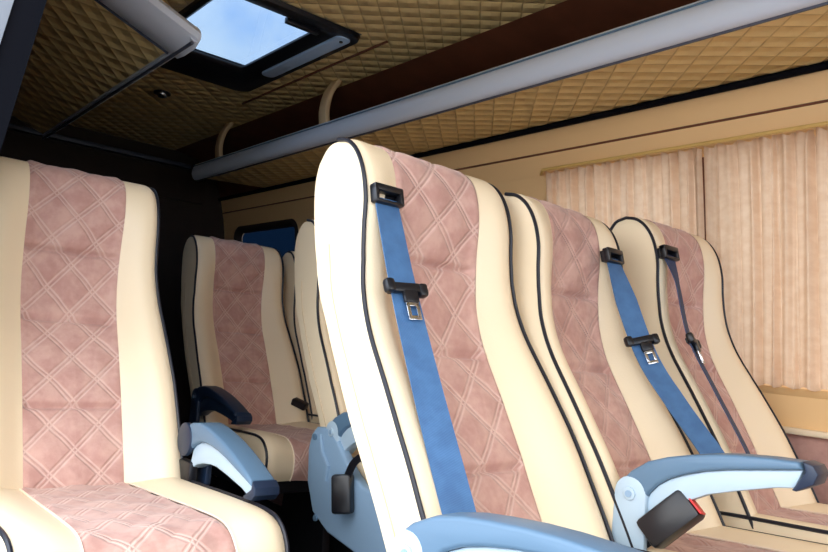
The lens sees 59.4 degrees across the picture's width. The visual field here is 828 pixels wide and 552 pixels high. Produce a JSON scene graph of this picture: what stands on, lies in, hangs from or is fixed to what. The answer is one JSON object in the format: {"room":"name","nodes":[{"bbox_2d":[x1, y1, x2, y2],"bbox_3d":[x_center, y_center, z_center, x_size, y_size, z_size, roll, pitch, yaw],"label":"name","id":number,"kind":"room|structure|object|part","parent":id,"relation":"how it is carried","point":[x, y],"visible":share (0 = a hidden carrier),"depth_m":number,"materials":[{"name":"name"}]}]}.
{"room":"vehicle interior","nodes":[
{"label":"vehicle interior","id":0,"kind":"room"},
{"bbox_2d":[6,115,223,475],"bbox_3d":[-1.811,0.144,3.798,1.830,1.862,0.050,9,-7,-40],"label":"wall","id":1,"kind":"structure","parent":0,"point":[179,220],"depth_m":4.14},
{"bbox_2d":[7,123,190,169],"bbox_3d":[-1.711,-0.695,3.840,1.100,0.025,0.040,9,-7,-40],"label":"trim","id":2,"kind":"structure","parent":1,"relation":"attached to","point":[14,127],"depth_m":3.86,"materials":[{"name":"black plastic"}]},
{"bbox_2d":[0,132,204,204],"bbox_3d":[-1.726,-0.580,3.836,1.300,0.170,0.020,9,-7,-40],"label":"trim","id":3,"kind":"structure","parent":1,"relation":"attached to","point":[169,183],"depth_m":3.89,"materials":[{"name":"black plastic"}]},
{"bbox_2d":[151,476,281,516],"bbox_3d":[-0.283,1.047,1.796,1.850,0.040,4.950,9,-7,-40],"label":"floor","id":4,"kind":"structure","parent":0,"point":[276,508],"depth_m":3.70,"materials":[{"name":"black carpet"}]},
{"bbox_2d":[0,156,289,551],"bbox_3d":[-0.598,0.350,1.381,0.461,1.217,0.849,9,-7,-40],"label":"passenger seat","id":5,"kind":"object","parent":4,"relation":"on","point":[91,427],"visible":1,"depth_m":1.49,"materials":[{"name":"pink fabric"}]},
{"bbox_2d":[0,536,6,551],"bbox_3d":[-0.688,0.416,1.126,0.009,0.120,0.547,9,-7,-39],"label":"cushion","id":6,"kind":"object","parent":5,"relation":"on","point":[3,539],"depth_m":0.97,"materials":[{"name":"beige fabric"}]},
{"bbox_3d":[-0.721,0.092,1.545,0.208,0.696,0.320,9,-7,-40],"label":"backrest","id":7,"kind":"part","parent":5,"relation":"part of","materials":[{"name":"pink fabric"}]},
{"bbox_2d":[22,482,235,551],"bbox_3d":[-0.531,0.442,1.250,0.224,0.122,0.558,9,-7,-40],"label":"cushion","id":8,"kind":"object","parent":5,"relation":"on","point":[94,516],"depth_m":1.15,"materials":[{"name":"pink fabric"}]},
{"bbox_3d":[-0.470,0.372,1.503,0.024,0.136,0.068,9,-7,-40],"label":"arm mount","id":9,"kind":"part","parent":5,"relation":"part of","materials":[{"name":"black plastic"}]},
{"bbox_2d":[171,500,231,536],"bbox_3d":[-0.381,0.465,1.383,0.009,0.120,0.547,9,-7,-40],"label":"cushion","id":10,"kind":"object","parent":5,"relation":"on","point":[171,500],"depth_m":1.43,"materials":[{"name":"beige fabric"}]},
{"bbox_3d":[-0.357,0.363,1.394,0.034,0.064,0.278,9,-7,-40],"label":"armrest","id":11,"kind":"part","parent":5,"relation":"part of","materials":[{"name":"blue plastic"}]},
{"bbox_2d":[181,235,329,551],"bbox_3d":[-0.534,0.455,2.476,0.461,1.217,0.849,9,-7,-40],"label":"passenger seat","id":12,"kind":"object","parent":4,"relation":"on","point":[243,369],"visible":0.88,"depth_m":2.61,"materials":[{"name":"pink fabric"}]},
{"bbox_3d":[-0.776,0.177,2.553,0.018,0.663,0.405,8,-6,-35],"label":"panel","id":13,"kind":"part","parent":12,"relation":"part of","materials":[{"name":"beige leather"}]},
{"bbox_3d":[-0.597,0.418,2.253,0.034,0.067,0.277,9,-7,-40],"label":"armrest","id":14,"kind":"part","parent":12,"relation":"part of","materials":[{"name":"blue plastic"}]},
{"bbox_2d":[192,431,265,464],"bbox_3d":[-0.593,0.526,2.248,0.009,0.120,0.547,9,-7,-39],"label":"cushion","id":15,"kind":"object","parent":12,"relation":"on","point":[256,440],"depth_m":2.09,"materials":[{"name":"beige fabric"}]},
{"bbox_3d":[-0.575,0.830,2.281,0.030,0.430,0.380,9,-7,-40],"label":"leg","id":16,"kind":"part","parent":12,"relation":"part of","materials":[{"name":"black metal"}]},
{"bbox_3d":[-0.626,0.203,2.667,0.208,0.696,0.320,9,-7,-40],"label":"backrest","id":17,"kind":"part","parent":12,"relation":"part of","materials":[{"name":"pink fabric"}]},
{"bbox_2d":[230,424,313,480],"bbox_3d":[-0.436,0.552,2.372,0.224,0.122,0.558,9,-7,-40],"label":"cushion","id":18,"kind":"object","parent":12,"relation":"on","point":[298,439],"depth_m":2.14,"materials":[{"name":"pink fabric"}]},
{"bbox_3d":[-0.377,0.862,2.446,0.030,0.430,0.380,9,-7,-40],"label":"leg","id":19,"kind":"part","parent":12,"relation":"part of","materials":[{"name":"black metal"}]},
{"bbox_2d":[283,251,352,551],"bbox_3d":[-0.202,0.509,2.753,0.412,1.217,0.840,9,-7,-40],"label":"passenger seat","id":20,"kind":"object","parent":4,"relation":"on","point":[289,300],"visible":0.12,"depth_m":2.82,"materials":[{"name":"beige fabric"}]},
{"bbox_3d":[-0.460,0.228,2.817,0.018,0.663,0.405,8,-6,-35],"label":"panel","id":21,"kind":"part","parent":20,"relation":"part of","materials":[{"name":"beige leather"}]},
{"bbox_2d":[309,416,319,423],"bbox_3d":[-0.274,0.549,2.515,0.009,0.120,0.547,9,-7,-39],"label":"cushion","id":22,"kind":"object","parent":20,"relation":"on","point":[314,419],"depth_m":2.63,"materials":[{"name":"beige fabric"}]},
{"bbox_3d":[-0.259,0.881,2.545,0.030,0.430,0.380,9,-7,-40],"label":"leg","id":23,"kind":"part","parent":20,"relation":"part of","materials":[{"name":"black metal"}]},
{"bbox_2d":[294,219,386,551],"bbox_3d":[-0.027,0.441,1.857,0.497,1.217,0.840,9,-7,-40],"label":"passenger seat","id":24,"kind":"object","parent":4,"relation":"on","point":[340,494],"visible":0.13,"depth_m":1.78,"materials":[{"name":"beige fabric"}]},
{"bbox_3d":[-0.252,0.166,1.949,0.018,0.663,0.405,8,-6,-35],"label":"panel","id":25,"kind":"part","parent":24,"relation":"part of","materials":[{"name":"beige leather"}]},
{"bbox_3d":[-0.082,0.381,1.665,0.034,0.109,0.261,9,-7,-40],"label":"armrest","id":26,"kind":"part","parent":24,"relation":"part of","materials":[{"name":"blue plastic"}]},
{"bbox_2d":[357,462,367,483],"bbox_3d":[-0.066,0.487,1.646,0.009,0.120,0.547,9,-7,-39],"label":"cushion","id":27,"kind":"object","parent":24,"relation":"on","point":[360,468],"depth_m":1.71,"materials":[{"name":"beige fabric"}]},
{"bbox_2d":[314,137,649,551],"bbox_3d":[0.174,0.379,0.993,0.464,1.217,0.840,10,-7,-42],"label":"passenger seat","id":28,"kind":"object","parent":4,"relation":"on","point":[462,434],"visible":1,"depth_m":1.15,"materials":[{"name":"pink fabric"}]},
{"bbox_3d":[-0.063,0.101,1.063,0.018,0.663,0.405,9,-7,-38],"label":"panel","id":29,"kind":"part","parent":28,"relation":"part of","materials":[{"name":"beige leather"}]},
{"bbox_3d":[0.081,0.126,1.184,0.208,0.696,0.320,10,-7,-42],"label":"backrest","id":30,"kind":"part","parent":28,"relation":"part of","materials":[{"name":"pink fabric"}]},
{"bbox_3d":[0.212,0.147,1.319,0.405,0.663,0.018,0,-7,43],"label":"panel","id":31,"kind":"part","parent":28,"relation":"part of","materials":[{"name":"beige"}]},
{"bbox_3d":[0.131,0.331,0.750,0.034,0.110,0.300,10,-7,-43],"label":"armrest","id":32,"kind":"part","parent":28,"relation":"part of","materials":[{"name":"blue plastic"}]},
{"bbox_2d":[503,192,827,551],"bbox_3d":[0.487,0.436,1.245,0.368,1.202,0.846,10,-7,-43],"label":"passenger seat","id":33,"kind":"object","parent":4,"relation":"on","point":[581,316],"visible":0.88,"depth_m":1.39,"materials":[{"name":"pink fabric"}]},
{"bbox_3d":[0.252,0.160,1.312,0.015,0.655,0.405,9,-7,-40],"label":"panel","id":34,"kind":"part","parent":33,"relation":"part of","materials":[{"name":"beige leather"}]},
{"bbox_3d":[0.373,0.183,1.416,0.177,0.688,0.320,10,-7,-43],"label":"backrest","id":35,"kind":"part","parent":33,"relation":"part of","materials":[{"name":"pink fabric"}]},
{"bbox_3d":[0.482,0.200,1.534,0.405,0.655,0.015,0,-7,42],"label":"panel","id":36,"kind":"part","parent":33,"relation":"part of","materials":[{"name":"beige leather"}]},
{"bbox_2d":[664,533,773,551],"bbox_3d":[0.584,0.504,1.140,0.190,0.120,0.557,10,-7,-43],"label":"cushion","id":37,"kind":"object","parent":33,"relation":"on","point":[688,542],"depth_m":1.27,"materials":[{"name":"pink fabric"}]},
{"bbox_3d":[0.462,0.335,1.086,0.034,0.133,0.232,10,-7,-43],"label":"armrest","id":38,"kind":"part","parent":33,"relation":"part of","materials":[{"name":"blue plastic"}]},
{"bbox_2d":[610,216,827,543],"bbox_3d":[0.804,0.472,1.510,0.348,1.231,0.840,9,-7,-40],"label":"passenger seat","id":39,"kind":"object","parent":4,"relation":"on","point":[674,275],"visible":0.77,"depth_m":1.69,"materials":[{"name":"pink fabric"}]},
{"bbox_3d":[0.570,0.192,1.593,0.015,0.671,0.405,9,-6,-36],"label":"panel","id":40,"kind":"part","parent":39,"relation":"part of","materials":[{"name":"beige leather"}]},
{"bbox_3d":[0.697,0.214,1.688,0.174,0.704,0.320,9,-7,-40],"label":"backrest","id":41,"kind":"part","parent":39,"relation":"part of","materials":[{"name":"pink fabric"}]},
{"bbox_3d":[0.813,0.231,1.796,0.015,0.671,0.405,10,-7,-43],"label":"panel","id":42,"kind":"part","parent":39,"relation":"part of","materials":[{"name":"beige leather"}]},
{"bbox_2d":[723,519,827,543],"bbox_3d":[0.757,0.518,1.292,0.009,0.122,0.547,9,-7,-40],"label":"cushion","id":43,"kind":"object","parent":39,"relation":"on","point":[781,527],"depth_m":1.37,"materials":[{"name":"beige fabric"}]},
{"bbox_2d":[758,507,827,525],"bbox_3d":[0.889,0.540,1.395,0.188,0.123,0.557,9,-7,-40],"label":"cushion","id":44,"kind":"object","parent":39,"relation":"on","point":[805,514],"depth_m":1.54,"materials":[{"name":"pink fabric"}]},
{"bbox_2d":[68,0,566,149],"bbox_3d":[-0.127,-0.816,1.967,0.914,0.001,4.950,9,-7,-40],"label":"ceiling","id":45,"kind":"structure","parent":0,"point":[196,110],"depth_m":2.72,"materials":[{"name":"beige fabric"}]},
{"bbox_2d":[154,90,170,97],"bbox_3d":[-1.078,-0.779,3.106,0.070,0.034,0.070,9,-7,-40],"label":"recessed light","id":46,"kind":"object","parent":45,"relation":"in","point":[160,93],"visible":1,"depth_m":3.09,"materials":[{"name":"black plastic"}]},
{"bbox_2d":[160,0,359,91],"bbox_3d":[-0.613,-0.797,2.518,0.495,0.034,0.840,9,-7,-40],"label":"roof hatch","id":47,"kind":"object","parent":45,"relation":"attached to","point":[244,45],"visible":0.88,"depth_m":2.46,"materials":[{"name":"black plastic"}]},
{"bbox_3d":[-0.598,-0.818,2.433,0.385,0.005,0.590,9,-7,-40],"label":"glass panel","id":48,"kind":"part","parent":47,"relation":"part of","materials":[{"name":"white"}]},
{"bbox_2d":[242,41,387,104],"bbox_3d":[-0.419,-0.762,2.778,0.008,0.007,1.030,9,-7,-40],"label":"trim","id":49,"kind":"structure","parent":45,"relation":"attached to","point":[384,42],"depth_m":2.69,"materials":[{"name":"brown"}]},
{"bbox_3d":[-0.597,-0.779,1.571,0.320,0.232,4.950,9,-7,-40],"label":"trim","id":50,"kind":"structure","parent":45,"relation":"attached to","visible":0},
{"bbox_2d":[12,0,200,139],"bbox_3d":[-1.201,-0.712,2.415,0.368,0.196,1.580,9,-7,-40],"label":"luggage rack","id":51,"kind":"object","parent":50,"relation":"attached to","point":[84,53],"visible":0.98,"depth_m":2.20,"materials":[{"name":"brown plastic"}]},
{"bbox_3d":[-1.080,-0.626,2.521,0.027,0.043,1.570,9,-7,-40],"label":"rail","id":52,"kind":"part","parent":51,"relation":"part of","materials":[{"name":"silver metal"}]},
{"bbox_3d":[-0.748,-0.724,1.873,0.361,0.196,0.168,9,-7,-40],"label":"moulding","id":53,"kind":"part","parent":51,"relation":"part of","materials":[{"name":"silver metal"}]},
{"bbox_2d":[221,70,827,431],"bbox_3d":[0.451,-0.047,2.436,0.136,0.890,4.950,9,-7,-40],"label":"wall","id":54,"kind":"structure","parent":0,"point":[520,176],"depth_m":2.20,"materials":[{"name":"beige"}]},
{"bbox_2d":[234,219,297,257],"bbox_3d":[-0.804,0.004,3.972,0.120,0.580,0.720,9,-7,-40],"label":"window","id":55,"kind":"structure","parent":54,"relation":"in","point":[281,235],"depth_m":3.94,"materials":[{"name":"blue glass"}]},
{"bbox_3d":[-0.790,0.006,3.985,0.080,0.580,0.720,9,-7,-40],"label":"pane","id":56,"kind":"part","parent":55,"relation":"part of","materials":[{"name":"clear glass"}]},
{"bbox_2d":[177,0,699,197],"bbox_3d":[0.325,-0.631,2.341,0.320,0.232,4.950,9,-7,-40],"label":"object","id":57,"kind":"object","parent":54,"relation":"attached to","point":[568,21],"depth_m":2.49,"materials":[{"name":"brown wood"}]},
{"bbox_2d":[192,0,827,187],"bbox_3d":[0.462,-0.626,2.098,0.412,0.270,4.400,9,-7,-40],"label":"luggage rack","id":58,"kind":"object","parent":57,"relation":"attached to","point":[702,44],"visible":1,"depth_m":2.00,"materials":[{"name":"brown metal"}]},
{"bbox_2d":[216,433,827,505],"bbox_3d":[0.441,0.771,2.409,0.014,0.740,4.950,9,-7,-40],"label":"trim","id":59,"kind":"structure","parent":54,"relation":"attached to","point":[805,447],"depth_m":1.80,"materials":[{"name":"pink fabric"}]},
{"bbox_2d":[218,61,827,200],"bbox_3d":[0.432,-0.495,2.429,0.022,0.022,4.950,9,-7,-40],"label":"trim","id":60,"kind":"structure","parent":54,"relation":"attached to","point":[821,66],"depth_m":2.19,"materials":[{"name":"black plastic"}]},
{"bbox_2d":[222,99,827,213],"bbox_3d":[0.446,-0.414,2.438,0.006,0.008,4.950,9,-7,-40],"label":"trim","id":61,"kind":"structure","parent":54,"relation":"attached to","point":[826,100],"depth_m":2.17,"materials":[{"name":"brown wood"}]},
{"bbox_2d":[539,121,827,399],"bbox_3d":[1.048,-0.035,1.745,0.205,0.710,1.925,9,-7,-40],"label":"window","id":62,"kind":"structure","parent":54,"relation":"in","point":[766,388],"depth_m":1.93,"materials":[{"name":"brown"}]},
{"bbox_2d":[545,147,704,238],"bbox_3d":[0.624,-0.031,2.215,0.130,0.643,0.561,9,-7,-40],"label":"curtain","id":63,"kind":"object","parent":62,"relation":"hanging from","point":[666,189],"visible":0.28,"depth_m":2.15,"materials":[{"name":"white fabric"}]},
{"bbox_3d":[1.007,-0.362,1.736,0.050,0.011,1.854,9,-7,-40],"label":"curtain rail","id":64,"kind":"part","parent":62,"relation":"part of","materials":[{"name":"beige plastic"}]},
{"bbox_2d":[704,127,827,391],"bbox_3d":[1.197,-0.045,1.535,0.129,0.643,1.213,9,-7,-40],"label":"curtain","id":65,"kind":"object","parent":62,"relation":"hanging from","point":[766,200],"visible":0.87,"depth_m":1.86,"materials":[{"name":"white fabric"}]},
{"bbox_2d":[782,426,827,438],"bbox_3d":[0.457,0.404,2.431,0.030,0.016,4.950,9,-7,-40],"label":"trim","id":66,"kind":"structure","parent":54,"relation":"attached to","point":[789,430],"depth_m":1.80,"materials":[{"name":"beige"}]},
{"bbox_3d":[-1.631,0.136,2.264,0.150,1.630,2.530,9,-7,-40],"label":"wall","id":67,"kind":"structure","parent":0,"visible":0},
{"bbox_2d":[0,0,13,42],"bbox_3d":[-0.830,0.055,1.254,0.266,1.740,0.130,9,-7,-40],"label":"trim","id":68,"kind":"structure","parent":67,"relation":"attached to","point":[5,5],"depth_m":1.27,"materials":[{"name":"grey paint"}]},
{"bbox_2d":[0,0,46,150],"bbox_3d":[-0.772,0.062,1.283,0.240,1.740,0.080,9,-7,-40],"label":"trim","id":69,"kind":"structure","parent":67,"relation":"attached to","point":[25,16],"depth_m":1.29,"materials":[{"name":"black plastic"}]}
]}

